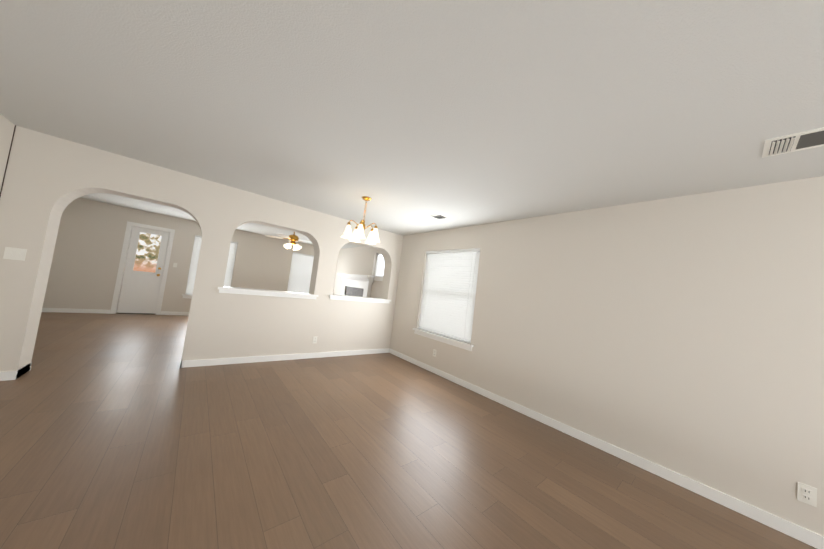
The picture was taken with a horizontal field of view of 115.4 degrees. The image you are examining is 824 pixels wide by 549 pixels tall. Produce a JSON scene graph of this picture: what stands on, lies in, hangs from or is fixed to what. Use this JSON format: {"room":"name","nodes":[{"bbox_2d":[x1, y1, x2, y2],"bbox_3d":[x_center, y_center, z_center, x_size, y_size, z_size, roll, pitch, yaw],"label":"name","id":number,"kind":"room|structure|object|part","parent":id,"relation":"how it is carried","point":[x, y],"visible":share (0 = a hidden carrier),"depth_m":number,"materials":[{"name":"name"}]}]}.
{"room":"empty dining room","nodes":[
{"label":"empty dining room","id":0,"kind":"room"},
{"bbox_2d":[0,114,14,190],"bbox_3d":[-3.196,-0.350,1.429,0.140,2.745,2.500,10,-5,-39],"label":"wall","id":1,"kind":"structure","parent":0,"point":[7,126],"depth_m":2.43,"materials":[{"name":"beige paint"}]},
{"bbox_2d":[0,125,15,196],"bbox_3d":[-3.945,-0.266,2.431,0.005,2.355,0.006,10,-5,-39],"label":"trim","id":2,"kind":"structure","parent":1,"relation":"attached to","point":[7,160],"depth_m":2.48,"materials":[{"name":"brown"}]},
{"bbox_2d":[42,198,313,313],"bbox_3d":[-5.257,-0.083,7.223,6.550,2.440,0.150,10,-5,-39],"label":"wall","id":3,"kind":"structure","parent":0,"point":[83,273],"depth_m":5.90,"materials":[{"name":"beige paint"}]},
{"bbox_2d":[42,308,109,313],"bbox_3d":[-7.253,0.762,5.507,1.170,0.085,0.014,10,-5,-39],"label":"baseboard","id":4,"kind":"structure","parent":3,"relation":"attached to","point":[43,309],"depth_m":5.56,"materials":[{"name":"white paint"}]},
{"bbox_2d":[110,221,174,314],"bbox_3d":[-6.416,-0.122,6.259,0.820,2.125,0.166,10,-5,-39],"label":"door frame","id":5,"kind":"structure","parent":3,"relation":"attached to","point":[121,268],"depth_m":6.07,"materials":[{"name":"white paint"}]},
{"bbox_2d":[117,226,169,313],"bbox_3d":[-6.388,-0.083,6.217,0.640,2.020,0.139,10,-5,-39],"label":"back door","id":6,"kind":"structure","parent":3,"relation":"in","point":[139,292],"depth_m":6.21,"materials":[{"name":"white paint"}]},
{"bbox_3d":[-6.177,-0.064,6.362,0.060,0.220,0.094,10,-5,-39],"label":"door knob","id":7,"kind":"part","parent":6,"relation":"part of","materials":[{"name":"gold metal"}]},
{"bbox_2d":[160,312,188,314],"bbox_3d":[-4.565,1.218,7.733,4.210,0.085,0.014,10,-5,-39],"label":"baseboard","id":8,"kind":"structure","parent":3,"relation":"attached to","point":[162,313],"depth_m":6.56,"materials":[{"name":"white paint"}]},
{"bbox_2d":[182,294,191,298],"bbox_3d":[-5.476,0.620,6.988,1.050,0.095,0.125,10,-5,-39],"label":"window sill","id":9,"kind":"structure","parent":3,"relation":"attached to","point":[187,296],"depth_m":6.70,"materials":[{"name":"white paint"}]},
{"bbox_2d":[185,239,236,293],"bbox_3d":[-5.437,-0.203,7.110,0.940,1.560,0.060,10,-5,-39],"label":"window","id":10,"kind":"structure","parent":3,"relation":"in","point":[190,264],"depth_m":6.81,"materials":[{"name":"white plastic"}]},
{"bbox_2d":[186,235,237,294],"bbox_3d":[-5.388,-0.201,7.050,0.928,1.554,0.069,10,-5,-39],"label":"window blinds","id":11,"kind":"object","parent":10,"relation":"attached to","point":[194,264],"visible":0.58,"depth_m":6.85,"materials":[{"name":"white plastic"}]},
{"bbox_2d":[0,126,402,378],"bbox_3d":[-2.453,-0.112,3.843,6.550,2.745,0.270,10,-5,-39],"label":"wall","id":12,"kind":"structure","parent":0,"point":[48,179],"depth_m":3.44,"materials":[{"name":"beige paint"}]},
{"bbox_2d":[0,369,22,380],"bbox_3d":[-3.966,0.964,2.453,0.280,0.085,0.014,10,-5,-39],"label":"baseboard","id":13,"kind":"structure","parent":12,"relation":"attached to","point":[4,375],"depth_m":2.51,"materials":[{"name":"white paint"}]},
{"bbox_2d":[3,247,26,260],"bbox_3d":[-3.835,-0.200,2.518,0.120,0.115,0.016,10,-5,-39],"label":"light switch","id":14,"kind":"object","parent":12,"relation":"attached to","point":[11,253],"visible":1,"depth_m":2.52,"materials":[{"name":"white plastic"}]},
{"bbox_2d":[218,286,317,298],"bbox_3d":[-2.200,0.289,4.064,1.360,0.075,0.360,10,-5,-39],"label":"sill","id":15,"kind":"structure","parent":12,"relation":"on","point":[246,291],"depth_m":3.90,"materials":[{"name":"white paint"}]},
{"bbox_2d":[180,348,387,367],"bbox_3d":[-1.706,1.348,4.325,3.220,0.085,0.014,10,-5,-39],"label":"baseboard","id":16,"kind":"structure","parent":12,"relation":"attached to","point":[237,360],"depth_m":3.97,"materials":[{"name":"white paint"}]},
{"bbox_2d":[329,294,390,302],"bbox_3d":[-1.033,0.468,5.030,1.290,0.075,0.360,10,-5,-39],"label":"sill","id":17,"kind":"structure","parent":12,"relation":"on","point":[354,298],"depth_m":4.88,"materials":[{"name":"white paint"}]},
{"bbox_2d":[333,246,381,297],"bbox_3d":[-1.439,0.392,7.575,0.150,2.440,4.180,10,-5,-39],"label":"wall","id":18,"kind":"structure","parent":0,"point":[359,260],"depth_m":7.86,"materials":[{"name":"beige paint"}]},
{"bbox_2d":[373,277,382,280],"bbox_3d":[-0.881,0.119,6.859,0.125,0.095,0.770,10,-5,-39],"label":"window sill","id":19,"kind":"structure","parent":18,"relation":"attached to","point":[378,278],"depth_m":6.80,"materials":[{"name":"white paint"}]},
{"bbox_2d":[374,253,383,276],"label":"window","id":20,"kind":"structure","parent":18,"relation":"in","point":[377,262],"depth_m":7.15,"materials":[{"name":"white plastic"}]},
{"bbox_2d":[0,312,816,548],"bbox_3d":[-1.915,1.293,2.154,7.800,0.120,12.400,10,-5,-39],"label":"floor","id":21,"kind":"structure","parent":0,"point":[121,431],"depth_m":1.89,"materials":[{"name":"wood"}]},
{"bbox_2d":[338,273,375,296],"bbox_3d":[-1.839,0.774,7.506,0.450,1.580,1.900,10,-5,-39],"label":"fireplace","id":22,"kind":"object","parent":21,"relation":"on","point":[356,285],"visible":0.48,"depth_m":7.47,"materials":[{"name":"white paint"}]},
{"bbox_2d":[0,0,823,248],"bbox_3d":[-1.223,-1.274,2.597,6.550,0.305,12.350,10,-5,-39],"label":"ceiling","id":23,"kind":"structure","parent":0,"point":[409,117],"depth_m":1.53,"materials":[{"name":"white paint"}]},
{"bbox_2d":[265,232,310,249],"bbox_3d":[-2.840,-0.838,6.274,1.186,0.491,1.181,10,-5,-39],"label":"ceiling fan","id":24,"kind":"object","parent":23,"relation":"hanging from","point":[293,238],"visible":0.94,"depth_m":6.16,"materials":[{"name":"gold metal"}]},
{"bbox_2d":[341,196,379,244],"bbox_3d":[-0.633,-0.718,3.390,0.496,0.560,0.476,10,-5,-39],"label":"chandelier","id":25,"kind":"object","parent":23,"relation":"hanging from","point":[357,235],"visible":1,"depth_m":3.29,"materials":[{"name":"white glass"}]},
{"bbox_2d":[430,214,448,219],"bbox_3d":[0.404,-0.842,3.840,0.200,0.016,0.200,10,-5,-39],"label":"ceiling vent","id":26,"kind":"object","parent":23,"relation":"in","point":[439,216],"visible":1,"depth_m":3.82,"materials":[{"name":"white plastic"}]},
{"bbox_2d":[762,127,823,157],"bbox_3d":[2.278,-0.764,1.482,0.240,0.016,0.335,10,-5,-39],"label":"ceiling vent","id":27,"kind":"object","parent":23,"relation":"in","point":[804,140],"visible":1,"depth_m":1.52,"materials":[{"name":"white plastic"}]},
{"bbox_2d":[390,176,823,535],"bbox_3d":[2.123,0.355,2.602,0.150,2.745,8.020,10,-5,-39],"label":"wall","id":28,"kind":"structure","parent":0,"point":[683,335],"depth_m":2.28,"materials":[{"name":"beige paint"}]},
{"bbox_2d":[413,328,473,350],"bbox_3d":[0.481,1.064,4.340,0.125,0.095,1.340,10,-5,-39],"label":"window sill","id":29,"kind":"structure","parent":28,"relation":"attached to","point":[456,343],"depth_m":4.22,"materials":[{"name":"white paint"}]},
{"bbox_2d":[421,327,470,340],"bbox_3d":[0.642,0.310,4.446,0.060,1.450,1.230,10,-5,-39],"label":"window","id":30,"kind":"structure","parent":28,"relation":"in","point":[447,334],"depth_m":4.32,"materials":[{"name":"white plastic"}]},
{"bbox_2d":[418,248,479,343],"bbox_3d":[0.583,0.299,4.397,0.068,1.444,1.218,10,-5,-39],"label":"window","id":31,"kind":"structure","parent":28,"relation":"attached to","point":[449,291],"depth_m":4.34,"materials":[{"name":"white plastic"}]},
{"bbox_2d":[388,348,823,548],"bbox_3d":[1.989,1.666,2.365,0.014,0.085,7.750,10,-5,-39],"label":"baseboard","id":32,"kind":"structure","parent":28,"relation":"attached to","point":[800,533],"depth_m":2.21,"materials":[{"name":"white paint"}]},
{"bbox_2d":[797,482,816,506],"bbox_3d":[2.579,1.436,1.702,0.010,0.115,0.070,10,-5,-39],"label":"electrical outlet","id":33,"kind":"object","parent":28,"relation":"attached to","point":[806,494],"visible":1,"depth_m":1.70,"materials":[{"name":"white plastic"}]},
{"bbox_3d":[-3.597,0.110,8.634,0.940,1.560,0.060,10,-5,-39],"label":"window","id":34,"kind":"structure","parent":0,"visible":0},
{"bbox_2d":[287,252,313,292],"bbox_3d":[-3.547,0.112,8.574,0.928,1.554,0.069,10,-5,-39],"label":"window blinds","id":35,"kind":"object","parent":34,"relation":"attached to","point":[300,272],"visible":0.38,"depth_m":8.50,"materials":[{"name":"white plastic"}]},
{"label":"outside","id":36,"kind":"structure","parent":0,"visible":0},
{"bbox_2d":[133,232,161,272],"bbox_3d":[-6.557,-0.215,6.448,1.490,2.700,0.010,10,-5,-39],"label":"window","id":37,"kind":"structure","parent":36,"point":[144,260],"depth_m":6.45,"materials":[{"name":"glass"}]}
]}

